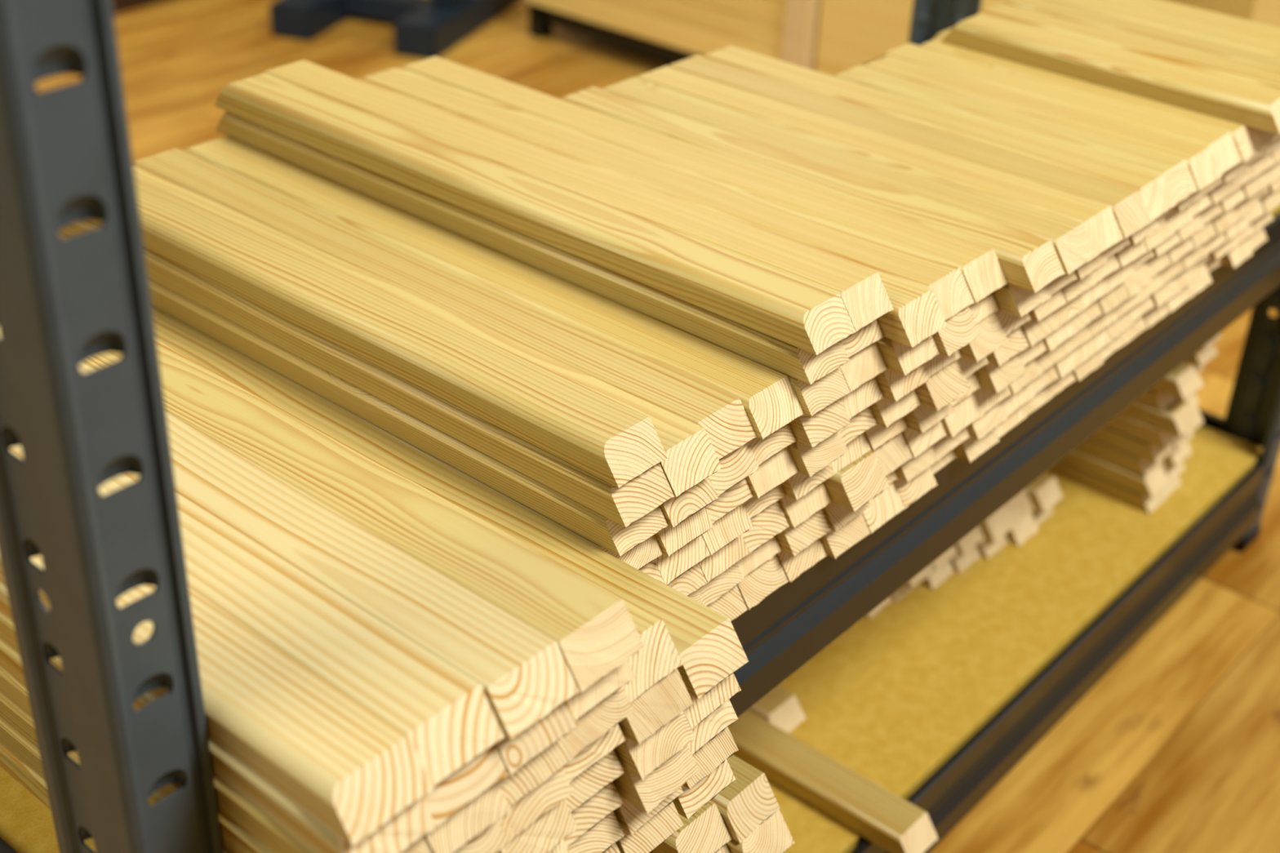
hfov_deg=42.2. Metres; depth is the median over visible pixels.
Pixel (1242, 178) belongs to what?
board
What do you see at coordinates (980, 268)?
board
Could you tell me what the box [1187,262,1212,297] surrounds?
board
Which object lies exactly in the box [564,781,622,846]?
board
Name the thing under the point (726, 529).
board
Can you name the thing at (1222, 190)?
board
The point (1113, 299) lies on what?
board
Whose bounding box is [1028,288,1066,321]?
board
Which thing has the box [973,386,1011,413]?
board
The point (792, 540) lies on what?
board
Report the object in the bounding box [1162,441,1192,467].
board
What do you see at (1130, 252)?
board
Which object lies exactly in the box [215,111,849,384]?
board
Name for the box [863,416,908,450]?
board
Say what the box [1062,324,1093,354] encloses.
board
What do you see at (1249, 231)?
board
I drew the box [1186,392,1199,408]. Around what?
board
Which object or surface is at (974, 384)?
board
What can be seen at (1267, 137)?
board
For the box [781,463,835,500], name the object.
board
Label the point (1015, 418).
board
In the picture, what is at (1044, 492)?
board
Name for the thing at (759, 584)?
board
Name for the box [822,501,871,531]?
board
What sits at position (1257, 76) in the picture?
board
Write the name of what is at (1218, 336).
board
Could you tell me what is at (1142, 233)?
board
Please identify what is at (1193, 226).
board
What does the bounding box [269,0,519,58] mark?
stand
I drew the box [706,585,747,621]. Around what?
board
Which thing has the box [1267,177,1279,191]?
board
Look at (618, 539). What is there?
board
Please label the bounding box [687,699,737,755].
board
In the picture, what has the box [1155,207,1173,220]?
board
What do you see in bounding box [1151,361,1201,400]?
board
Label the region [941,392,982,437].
board
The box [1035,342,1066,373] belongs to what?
board
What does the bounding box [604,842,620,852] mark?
board
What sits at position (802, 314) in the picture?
board
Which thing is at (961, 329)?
board
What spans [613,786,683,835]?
board
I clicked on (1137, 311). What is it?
board
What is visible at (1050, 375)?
board
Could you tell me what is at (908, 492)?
board
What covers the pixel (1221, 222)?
board
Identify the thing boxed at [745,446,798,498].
board
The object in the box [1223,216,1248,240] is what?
board
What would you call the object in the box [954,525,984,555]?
board
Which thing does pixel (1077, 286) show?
board
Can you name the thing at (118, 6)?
baseboard
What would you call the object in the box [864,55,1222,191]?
board
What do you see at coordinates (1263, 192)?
board
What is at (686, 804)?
board
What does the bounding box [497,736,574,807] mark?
board
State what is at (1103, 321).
board
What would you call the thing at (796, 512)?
board
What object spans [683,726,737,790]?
board
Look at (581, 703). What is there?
board
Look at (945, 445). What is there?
board
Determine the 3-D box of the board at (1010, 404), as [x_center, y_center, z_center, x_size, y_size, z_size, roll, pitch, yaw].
[0.104,-0.094,1.232,0.407,0.019,0.038,25,38,33]
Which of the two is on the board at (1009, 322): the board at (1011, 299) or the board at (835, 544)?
the board at (1011, 299)
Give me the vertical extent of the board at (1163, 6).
0.019 m
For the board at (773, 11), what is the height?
0.045 m
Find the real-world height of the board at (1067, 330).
0.019 m
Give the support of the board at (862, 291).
on the board at (869, 334)
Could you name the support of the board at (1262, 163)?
on the board at (1259, 183)
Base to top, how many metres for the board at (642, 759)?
0.019 m
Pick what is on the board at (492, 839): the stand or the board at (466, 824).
the board at (466, 824)
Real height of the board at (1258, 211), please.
0.019 m
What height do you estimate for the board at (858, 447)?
0.019 m
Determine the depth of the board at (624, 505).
0.89 m
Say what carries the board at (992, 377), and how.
on the board at (986, 399)
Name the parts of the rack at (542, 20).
post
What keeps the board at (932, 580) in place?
on the shelving rack at (933, 698)
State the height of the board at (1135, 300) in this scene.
0.019 m
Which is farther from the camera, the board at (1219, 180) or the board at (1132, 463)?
the board at (1132, 463)
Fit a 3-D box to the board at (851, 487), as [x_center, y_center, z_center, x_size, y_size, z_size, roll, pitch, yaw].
[-0.060,-0.059,1.126,0.524,0.019,0.038,25,38,33]
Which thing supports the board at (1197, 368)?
on the board at (1197, 375)
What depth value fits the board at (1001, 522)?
1.58 m
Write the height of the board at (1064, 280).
0.019 m
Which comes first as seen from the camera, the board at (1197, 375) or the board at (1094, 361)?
the board at (1094, 361)
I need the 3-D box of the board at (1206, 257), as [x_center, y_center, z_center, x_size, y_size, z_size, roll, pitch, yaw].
[0.335,-0.192,1.409,0.302,0.019,0.038,25,38,33]
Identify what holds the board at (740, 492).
on the board at (726, 529)
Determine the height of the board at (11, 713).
0.019 m
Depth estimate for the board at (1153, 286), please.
1.24 m
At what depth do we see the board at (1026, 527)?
1.60 m
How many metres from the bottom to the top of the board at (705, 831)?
0.019 m
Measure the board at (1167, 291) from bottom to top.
0.019 m
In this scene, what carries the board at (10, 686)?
on the board at (11, 713)
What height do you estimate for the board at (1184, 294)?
0.019 m
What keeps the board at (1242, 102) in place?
on the board at (1247, 140)
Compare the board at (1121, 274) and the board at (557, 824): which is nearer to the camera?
the board at (557, 824)
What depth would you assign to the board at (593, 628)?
0.75 m
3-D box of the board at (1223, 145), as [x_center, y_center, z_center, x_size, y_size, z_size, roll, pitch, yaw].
[0.314,-0.250,1.282,0.304,0.019,0.038,25,38,33]
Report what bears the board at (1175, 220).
on the board at (1170, 242)
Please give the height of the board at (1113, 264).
0.019 m
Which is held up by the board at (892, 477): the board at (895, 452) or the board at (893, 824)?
the board at (895, 452)
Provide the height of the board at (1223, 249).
0.019 m
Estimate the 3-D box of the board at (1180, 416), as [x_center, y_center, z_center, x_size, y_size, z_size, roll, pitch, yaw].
[0.382,-0.077,1.712,0.400,0.019,0.038,25,38,33]
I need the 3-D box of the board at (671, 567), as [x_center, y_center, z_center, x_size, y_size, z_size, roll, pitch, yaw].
[-0.172,-0.026,1.026,0.524,0.019,0.038,25,38,33]
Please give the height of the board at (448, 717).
0.019 m
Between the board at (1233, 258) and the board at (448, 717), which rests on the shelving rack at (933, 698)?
the board at (1233, 258)
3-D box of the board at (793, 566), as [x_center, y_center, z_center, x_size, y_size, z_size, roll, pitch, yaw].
[-0.099,-0.018,1.130,0.528,0.019,0.038,25,38,33]
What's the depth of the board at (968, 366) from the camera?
1.05 m
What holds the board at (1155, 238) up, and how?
on the board at (1140, 260)
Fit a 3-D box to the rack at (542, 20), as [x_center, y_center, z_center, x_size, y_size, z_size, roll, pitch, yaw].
[0.787,-0.489,2.780,2.210,0.072,0.530,25,38,33]
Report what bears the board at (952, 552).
on the board at (932, 580)
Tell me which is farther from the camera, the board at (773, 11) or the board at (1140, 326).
the board at (773, 11)
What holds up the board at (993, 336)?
on the board at (968, 366)
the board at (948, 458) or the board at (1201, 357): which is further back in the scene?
the board at (1201, 357)
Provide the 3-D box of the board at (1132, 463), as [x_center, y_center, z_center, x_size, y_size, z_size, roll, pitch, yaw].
[0.361,-0.037,1.755,0.400,0.019,0.038,25,38,33]
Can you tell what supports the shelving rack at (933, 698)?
on the floor
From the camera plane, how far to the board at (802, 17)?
2.78 m
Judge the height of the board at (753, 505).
0.019 m
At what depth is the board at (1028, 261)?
1.10 m
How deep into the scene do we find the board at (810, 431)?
0.93 m
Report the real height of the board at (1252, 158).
0.019 m
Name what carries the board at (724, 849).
on the board
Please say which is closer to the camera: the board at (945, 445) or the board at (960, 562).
the board at (945, 445)
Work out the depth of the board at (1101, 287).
1.14 m
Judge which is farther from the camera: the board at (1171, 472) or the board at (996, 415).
the board at (1171, 472)
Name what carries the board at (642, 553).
on the board at (651, 569)
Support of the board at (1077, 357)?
on the board at (1059, 384)
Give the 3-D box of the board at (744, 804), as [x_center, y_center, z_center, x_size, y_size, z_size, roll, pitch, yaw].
[-0.120,0.129,1.077,0.500,0.019,0.038,25,38,33]
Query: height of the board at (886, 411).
0.019 m
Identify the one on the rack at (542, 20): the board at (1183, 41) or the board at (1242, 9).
the board at (1242, 9)
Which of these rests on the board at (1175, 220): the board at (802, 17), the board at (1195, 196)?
the board at (1195, 196)
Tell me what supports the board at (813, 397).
on the board at (810, 431)
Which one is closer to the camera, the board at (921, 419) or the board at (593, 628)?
the board at (593, 628)
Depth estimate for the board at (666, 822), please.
0.79 m
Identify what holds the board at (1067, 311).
on the board at (1067, 330)
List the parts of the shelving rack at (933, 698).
post, post, shelf panel, post, plate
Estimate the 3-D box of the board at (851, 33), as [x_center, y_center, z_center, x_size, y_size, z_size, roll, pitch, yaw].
[0.417,-0.772,2.622,0.273,0.550,0.030,25,38,33]
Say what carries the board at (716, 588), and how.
on the board at (731, 605)
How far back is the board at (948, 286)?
1.09 m
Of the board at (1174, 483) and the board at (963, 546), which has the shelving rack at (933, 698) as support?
the board at (1174, 483)
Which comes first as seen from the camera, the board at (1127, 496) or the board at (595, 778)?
the board at (595, 778)
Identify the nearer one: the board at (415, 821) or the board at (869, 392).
the board at (415, 821)
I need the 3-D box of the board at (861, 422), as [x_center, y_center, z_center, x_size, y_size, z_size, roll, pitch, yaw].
[-0.071,-0.098,1.115,0.529,0.019,0.038,25,38,33]
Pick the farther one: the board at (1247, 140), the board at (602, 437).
the board at (1247, 140)
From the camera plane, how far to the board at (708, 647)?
0.86 m
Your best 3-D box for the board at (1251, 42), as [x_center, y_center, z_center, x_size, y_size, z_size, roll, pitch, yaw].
[0.443,-0.324,1.375,0.290,0.019,0.038,25,38,33]
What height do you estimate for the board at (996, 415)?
0.019 m
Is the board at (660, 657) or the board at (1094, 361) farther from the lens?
the board at (1094, 361)
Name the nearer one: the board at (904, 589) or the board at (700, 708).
the board at (700, 708)
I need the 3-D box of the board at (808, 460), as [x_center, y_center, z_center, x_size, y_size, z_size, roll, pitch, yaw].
[-0.093,-0.083,1.088,0.532,0.019,0.038,25,38,33]
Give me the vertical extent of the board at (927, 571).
0.019 m
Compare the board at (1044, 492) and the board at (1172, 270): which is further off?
the board at (1044, 492)
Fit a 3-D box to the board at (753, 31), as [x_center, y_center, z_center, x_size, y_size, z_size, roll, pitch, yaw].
[0.154,-0.839,3.113,0.605,0.045,0.420,25,38,33]
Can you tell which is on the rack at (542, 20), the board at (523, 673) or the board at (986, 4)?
the board at (986, 4)
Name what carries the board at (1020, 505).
on the board at (1026, 527)
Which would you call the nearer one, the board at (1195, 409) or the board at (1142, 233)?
the board at (1142, 233)
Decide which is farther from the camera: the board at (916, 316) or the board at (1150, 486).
the board at (1150, 486)
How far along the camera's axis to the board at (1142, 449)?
1.64 m
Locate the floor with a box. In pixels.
[34,0,1279,852]
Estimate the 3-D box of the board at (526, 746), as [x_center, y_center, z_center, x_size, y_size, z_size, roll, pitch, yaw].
[-0.239,0.029,0.819,0.529,0.019,0.040,25,38,33]
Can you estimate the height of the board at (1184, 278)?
0.019 m
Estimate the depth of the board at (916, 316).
0.97 m
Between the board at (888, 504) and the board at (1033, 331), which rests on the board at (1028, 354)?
the board at (1033, 331)
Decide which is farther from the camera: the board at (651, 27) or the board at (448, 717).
the board at (651, 27)
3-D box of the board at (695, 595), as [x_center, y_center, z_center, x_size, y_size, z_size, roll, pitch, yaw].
[-0.175,0.007,1.046,0.528,0.019,0.038,25,38,33]
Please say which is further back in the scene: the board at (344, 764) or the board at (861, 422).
the board at (861, 422)
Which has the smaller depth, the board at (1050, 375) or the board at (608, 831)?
the board at (608, 831)
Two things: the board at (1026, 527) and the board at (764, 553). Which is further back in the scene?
the board at (1026, 527)
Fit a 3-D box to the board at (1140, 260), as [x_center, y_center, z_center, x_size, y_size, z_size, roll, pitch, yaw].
[0.249,-0.180,1.272,0.300,0.019,0.038,25,38,33]
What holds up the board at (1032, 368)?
on the board at (1010, 404)
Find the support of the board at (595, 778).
on the board at (588, 815)
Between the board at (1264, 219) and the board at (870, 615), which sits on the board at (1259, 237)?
the board at (1264, 219)
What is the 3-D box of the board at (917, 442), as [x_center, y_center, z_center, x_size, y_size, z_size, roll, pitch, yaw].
[-0.017,-0.090,1.180,0.527,0.019,0.038,25,38,33]
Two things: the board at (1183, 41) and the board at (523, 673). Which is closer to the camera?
the board at (523, 673)
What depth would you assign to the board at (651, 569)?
0.87 m
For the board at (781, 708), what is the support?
on the shelving rack at (933, 698)
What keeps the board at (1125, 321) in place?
on the board at (1117, 343)
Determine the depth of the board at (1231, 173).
1.24 m
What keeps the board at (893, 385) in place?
on the board at (886, 411)
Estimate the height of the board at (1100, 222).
0.019 m
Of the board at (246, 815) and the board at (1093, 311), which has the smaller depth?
the board at (246, 815)
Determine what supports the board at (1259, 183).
on the board at (1246, 206)
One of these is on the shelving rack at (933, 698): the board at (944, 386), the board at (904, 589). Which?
the board at (904, 589)
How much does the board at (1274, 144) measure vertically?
0.019 m
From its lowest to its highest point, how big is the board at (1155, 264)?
0.019 m
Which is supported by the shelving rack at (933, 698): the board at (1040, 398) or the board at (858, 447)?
the board at (1040, 398)
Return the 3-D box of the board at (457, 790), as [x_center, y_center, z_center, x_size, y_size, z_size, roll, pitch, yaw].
[-0.266,0.044,0.793,0.529,0.019,0.040,25,38,33]
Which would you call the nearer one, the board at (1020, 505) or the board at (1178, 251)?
the board at (1178, 251)
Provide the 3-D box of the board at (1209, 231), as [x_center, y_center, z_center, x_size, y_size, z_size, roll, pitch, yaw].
[0.323,-0.205,1.356,0.302,0.019,0.038,25,38,33]
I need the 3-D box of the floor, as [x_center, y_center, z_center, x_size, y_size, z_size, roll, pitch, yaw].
[0.367,0.186,1.733,4.720,0.030,8.276,25,38,33]
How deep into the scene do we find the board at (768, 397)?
1.00 m
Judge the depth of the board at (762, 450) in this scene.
0.92 m
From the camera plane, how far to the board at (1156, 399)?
1.60 m
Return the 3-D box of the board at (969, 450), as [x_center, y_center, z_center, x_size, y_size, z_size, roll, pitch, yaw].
[0.075,-0.065,1.219,0.413,0.019,0.038,25,38,33]
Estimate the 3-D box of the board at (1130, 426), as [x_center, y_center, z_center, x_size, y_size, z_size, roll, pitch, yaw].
[0.373,-0.064,1.727,0.400,0.019,0.038,25,38,33]
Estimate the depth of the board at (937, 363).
1.01 m
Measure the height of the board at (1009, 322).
0.019 m
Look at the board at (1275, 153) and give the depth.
1.32 m
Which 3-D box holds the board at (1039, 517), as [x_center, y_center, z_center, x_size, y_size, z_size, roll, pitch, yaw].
[0.286,0.030,1.713,0.300,0.019,0.038,25,38,33]
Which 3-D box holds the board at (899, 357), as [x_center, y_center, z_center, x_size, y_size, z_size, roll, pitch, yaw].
[-0.034,-0.140,1.112,0.528,0.019,0.038,25,38,33]
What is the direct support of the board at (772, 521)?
on the board at (764, 553)
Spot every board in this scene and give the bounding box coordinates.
[0,336,579,739]
[0,555,434,846]
[0,581,436,852]
[0,610,432,852]
[0,639,272,852]
[0,666,233,852]
[0,692,79,765]
[0,717,44,779]
[0,742,95,848]
[9,445,506,787]
[57,231,668,556]
[58,220,674,527]
[84,341,644,692]
[90,175,667,488]
[133,147,756,459]
[133,164,722,497]
[151,305,662,569]
[152,308,748,699]
[156,339,682,702]
[183,136,804,439]
[214,72,856,355]
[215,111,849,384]
[227,136,850,417]
[262,59,893,331]
[359,79,946,347]
[361,66,974,320]
[400,56,1008,302]
[422,743,509,826]
[424,781,511,852]
[455,819,509,852]
[494,700,577,775]
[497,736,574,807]
[498,767,573,841]
[498,799,577,852]
[527,0,782,60]
[547,839,569,852]
[560,86,1064,293]
[562,723,625,782]
[564,686,633,756]
[564,748,624,813]
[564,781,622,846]
[566,660,635,719]
[567,811,624,852]
[601,76,1097,274]
[603,0,784,53]
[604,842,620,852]
[613,711,695,780]
[613,745,699,813]
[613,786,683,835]
[615,801,683,852]
[617,667,693,745]
[635,66,1123,255]
[639,560,665,584]
[650,844,729,852]
[652,800,731,852]
[654,506,714,556]
[654,535,710,585]
[659,476,718,527]
[666,563,706,595]
[668,54,1151,239]
[672,759,735,819]
[683,673,741,728]
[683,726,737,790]
[687,590,703,604]
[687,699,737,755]
[691,0,786,26]
[697,563,744,606]
[698,534,750,582]
[701,502,753,555]
[702,45,1174,221]
[705,478,753,523]
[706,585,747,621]
[709,442,759,496]
[710,755,779,843]
[725,808,794,852]
[727,710,937,852]
[736,535,782,577]
[736,553,788,609]
[741,500,789,553]
[743,484,785,518]
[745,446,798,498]
[747,685,805,733]
[748,423,796,465]
[775,508,831,556]
[776,538,826,582]
[778,482,831,528]
[781,0,821,71]
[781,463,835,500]
[787,431,848,477]
[788,398,850,448]
[814,0,913,76]
[819,512,870,559]
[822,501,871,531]
[823,450,889,511]
[830,433,871,474]
[833,65,1197,204]
[839,405,877,444]
[840,320,884,357]
[840,342,887,391]
[840,377,884,418]
[862,482,905,533]
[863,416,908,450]
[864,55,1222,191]
[865,595,893,618]
[870,389,920,427]
[871,431,912,475]
[875,335,939,375]
[875,363,930,401]
[878,43,1242,173]
[885,470,897,484]
[891,585,911,601]
[893,466,937,508]
[895,444,939,482]
[902,420,946,457]
[903,402,955,433]
[904,564,934,588]
[915,360,969,410]
[920,35,1265,161]
[920,560,954,589]
[924,349,961,376]
[929,448,956,475]
[931,26,1279,146]
[931,545,958,570]
[932,306,981,356]
[933,426,969,458]
[941,13,1279,134]
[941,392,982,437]
[949,545,981,573]
[951,372,981,405]
[953,429,999,462]
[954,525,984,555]
[957,356,989,377]
[959,311,1008,362]
[966,401,1008,439]
[969,293,999,324]
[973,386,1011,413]
[974,353,1026,393]
[976,534,1008,559]
[977,3,1279,90]
[979,504,1014,542]
[980,0,1004,11]
[986,326,1028,366]
[992,283,1051,317]
[994,408,1024,438]
[995,309,1031,335]
[997,0,1279,73]
[1000,384,1033,416]
[1004,511,1038,546]
[1005,488,1034,524]
[1008,358,1041,394]
[1018,338,1046,365]
[1019,386,1050,418]
[1020,311,1059,346]
[1025,472,1062,512]
[1027,364,1058,396]
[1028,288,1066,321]
[1031,507,1053,526]
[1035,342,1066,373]
[1042,318,1077,351]
[1045,371,1075,399]
[1046,271,1076,295]
[1047,460,1166,514]
[1049,0,1279,57]
[1053,295,1085,326]
[1053,344,1087,377]
[1061,273,1094,302]
[1061,448,1168,497]
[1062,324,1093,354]
[1071,300,1102,332]
[1071,351,1103,381]
[1074,251,1108,279]
[1075,437,1163,477]
[1080,276,1111,307]
[1081,328,1111,358]
[1088,309,1117,336]
[1089,425,1173,464]
[1090,253,1119,284]
[1097,281,1129,315]
[1098,334,1124,360]
[1104,237,1130,258]
[1105,262,1135,290]
[1105,310,1134,341]
[1105,413,1184,450]
[1107,0,1279,41]
[1113,292,1141,318]
[1115,239,1147,267]
[1120,315,1147,345]
[1120,398,1198,437]
[1123,261,1153,297]
[1128,218,1159,244]
[1128,295,1154,321]
[1131,249,1154,269]
[1135,388,1177,411]
[1137,272,1164,301]
[1142,216,1172,251]
[1142,302,1170,328]
[1146,250,1172,277]
[1150,276,1180,307]
[1151,231,1181,256]
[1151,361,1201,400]
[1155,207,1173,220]
[1159,257,1185,284]
[1161,462,1185,483]
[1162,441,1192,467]
[1162,475,1182,497]
[1164,205,1193,234]
[1165,0,1254,20]
[1166,286,1191,312]
[1167,236,1195,263]
[1172,431,1193,450]
[1173,190,1203,211]
[1174,263,1200,291]
[1176,213,1204,241]
[1181,244,1207,270]
[1184,343,1217,367]
[1184,361,1204,373]
[1184,404,1203,435]
[1186,372,1203,399]
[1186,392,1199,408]
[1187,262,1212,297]
[1188,192,1212,217]
[1190,219,1217,248]
[1195,254,1209,266]
[1199,201,1222,224]
[1200,177,1223,195]
[1200,333,1222,350]
[1203,231,1226,254]
[1204,257,1221,272]
[1207,179,1235,204]
[1208,237,1236,260]
[1211,207,1239,234]
[1218,239,1253,268]
[1219,186,1245,212]
[1221,161,1247,182]
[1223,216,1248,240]
[1231,163,1255,190]
[1232,222,1254,245]
[1233,195,1257,219]
[1241,172,1267,199]
[1244,150,1263,165]
[1244,198,1265,225]
[1247,227,1267,251]
[1250,0,1279,27]
[1250,151,1275,177]
[1251,212,1273,232]
[1253,186,1269,200]
[1259,186,1279,213]
[1262,137,1279,155]
[1262,161,1279,185]
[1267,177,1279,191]
[1271,145,1279,164]
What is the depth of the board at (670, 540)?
0.88 m
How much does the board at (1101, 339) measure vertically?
0.019 m
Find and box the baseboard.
[111,0,171,13]
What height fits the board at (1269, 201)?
0.019 m
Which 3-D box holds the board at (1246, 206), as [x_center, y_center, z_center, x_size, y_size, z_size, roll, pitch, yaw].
[0.374,-0.233,1.405,0.299,0.019,0.038,25,38,33]
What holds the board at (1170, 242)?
on the board at (1155, 264)
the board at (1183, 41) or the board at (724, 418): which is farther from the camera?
the board at (1183, 41)
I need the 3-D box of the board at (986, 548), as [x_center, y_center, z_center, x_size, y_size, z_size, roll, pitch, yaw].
[0.230,0.057,1.666,0.300,0.019,0.038,25,38,33]
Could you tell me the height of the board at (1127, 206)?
0.019 m
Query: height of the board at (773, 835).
0.019 m
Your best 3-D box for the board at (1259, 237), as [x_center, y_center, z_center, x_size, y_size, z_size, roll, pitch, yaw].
[0.412,-0.216,1.492,0.306,0.019,0.038,25,38,33]
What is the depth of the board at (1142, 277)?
1.20 m
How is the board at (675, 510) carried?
on the board at (670, 540)
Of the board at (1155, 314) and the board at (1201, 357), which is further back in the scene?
the board at (1201, 357)
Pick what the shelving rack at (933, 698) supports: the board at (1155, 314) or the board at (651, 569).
the board at (1155, 314)
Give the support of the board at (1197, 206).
on the board at (1193, 226)
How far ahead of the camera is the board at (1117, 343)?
1.24 m
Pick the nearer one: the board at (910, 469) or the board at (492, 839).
the board at (492, 839)
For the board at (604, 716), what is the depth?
0.72 m
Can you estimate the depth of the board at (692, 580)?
0.90 m
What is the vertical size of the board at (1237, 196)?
0.019 m
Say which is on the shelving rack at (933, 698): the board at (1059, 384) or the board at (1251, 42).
the board at (1059, 384)
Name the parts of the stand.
leg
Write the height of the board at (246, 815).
0.019 m
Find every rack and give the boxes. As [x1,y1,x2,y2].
[0,0,1279,852]
[524,0,702,62]
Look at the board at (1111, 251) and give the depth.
1.12 m
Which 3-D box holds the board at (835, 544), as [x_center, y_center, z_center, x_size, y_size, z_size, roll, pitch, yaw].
[-0.069,-0.030,1.151,0.526,0.019,0.038,25,38,33]
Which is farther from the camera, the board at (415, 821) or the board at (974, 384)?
the board at (974, 384)
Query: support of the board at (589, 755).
on the board at (595, 778)
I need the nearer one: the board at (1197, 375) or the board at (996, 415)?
the board at (996, 415)
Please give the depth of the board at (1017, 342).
1.07 m
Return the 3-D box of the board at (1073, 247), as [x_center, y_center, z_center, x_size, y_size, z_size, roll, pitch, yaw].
[0.127,-0.184,1.159,0.407,0.019,0.038,25,38,33]
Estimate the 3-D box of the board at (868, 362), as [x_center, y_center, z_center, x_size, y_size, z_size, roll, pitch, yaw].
[-0.067,-0.130,1.094,0.528,0.019,0.038,25,38,33]
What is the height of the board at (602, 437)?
0.019 m
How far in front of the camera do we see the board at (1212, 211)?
1.27 m
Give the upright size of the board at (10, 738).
0.019 m
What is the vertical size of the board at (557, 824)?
0.019 m
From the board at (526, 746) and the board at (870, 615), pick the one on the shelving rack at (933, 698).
the board at (870, 615)
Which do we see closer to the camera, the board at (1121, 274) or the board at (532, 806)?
the board at (532, 806)
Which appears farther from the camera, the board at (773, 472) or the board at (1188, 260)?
the board at (1188, 260)
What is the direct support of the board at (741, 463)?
on the board at (740, 492)
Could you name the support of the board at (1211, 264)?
on the shelving rack at (933, 698)
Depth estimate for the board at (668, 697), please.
0.75 m
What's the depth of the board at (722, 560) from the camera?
0.92 m
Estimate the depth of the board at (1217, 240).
1.32 m
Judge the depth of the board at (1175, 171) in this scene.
1.21 m
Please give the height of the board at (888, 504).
0.019 m
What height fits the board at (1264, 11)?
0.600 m
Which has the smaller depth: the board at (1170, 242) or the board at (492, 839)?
the board at (492, 839)
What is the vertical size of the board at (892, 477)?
0.019 m
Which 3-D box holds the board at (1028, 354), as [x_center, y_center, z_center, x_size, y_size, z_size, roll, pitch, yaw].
[0.108,-0.126,1.210,0.407,0.019,0.038,25,38,33]
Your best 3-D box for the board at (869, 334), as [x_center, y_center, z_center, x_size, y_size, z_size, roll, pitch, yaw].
[-0.072,-0.149,1.087,0.530,0.019,0.038,25,38,33]
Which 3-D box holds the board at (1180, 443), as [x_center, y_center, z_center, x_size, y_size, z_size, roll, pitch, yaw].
[0.395,-0.064,1.765,0.400,0.019,0.038,25,38,33]
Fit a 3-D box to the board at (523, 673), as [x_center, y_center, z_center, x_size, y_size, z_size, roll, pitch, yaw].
[-0.237,0.013,0.808,0.527,0.019,0.040,25,38,33]
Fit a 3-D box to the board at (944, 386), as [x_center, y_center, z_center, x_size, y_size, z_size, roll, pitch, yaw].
[-0.006,-0.119,1.154,0.524,0.019,0.038,25,38,33]
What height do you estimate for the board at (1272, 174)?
0.019 m
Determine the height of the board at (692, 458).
0.019 m
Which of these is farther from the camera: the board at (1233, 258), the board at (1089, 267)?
the board at (1233, 258)
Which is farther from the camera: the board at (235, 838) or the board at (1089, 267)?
the board at (1089, 267)
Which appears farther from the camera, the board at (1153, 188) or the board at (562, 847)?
the board at (1153, 188)
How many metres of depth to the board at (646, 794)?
0.77 m
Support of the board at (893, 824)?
on the shelving rack at (933, 698)
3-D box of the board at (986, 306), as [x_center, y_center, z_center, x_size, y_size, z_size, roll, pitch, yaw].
[0.014,-0.169,1.163,0.524,0.019,0.038,25,38,33]
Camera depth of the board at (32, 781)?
0.81 m
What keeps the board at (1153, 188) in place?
on the board at (1142, 233)

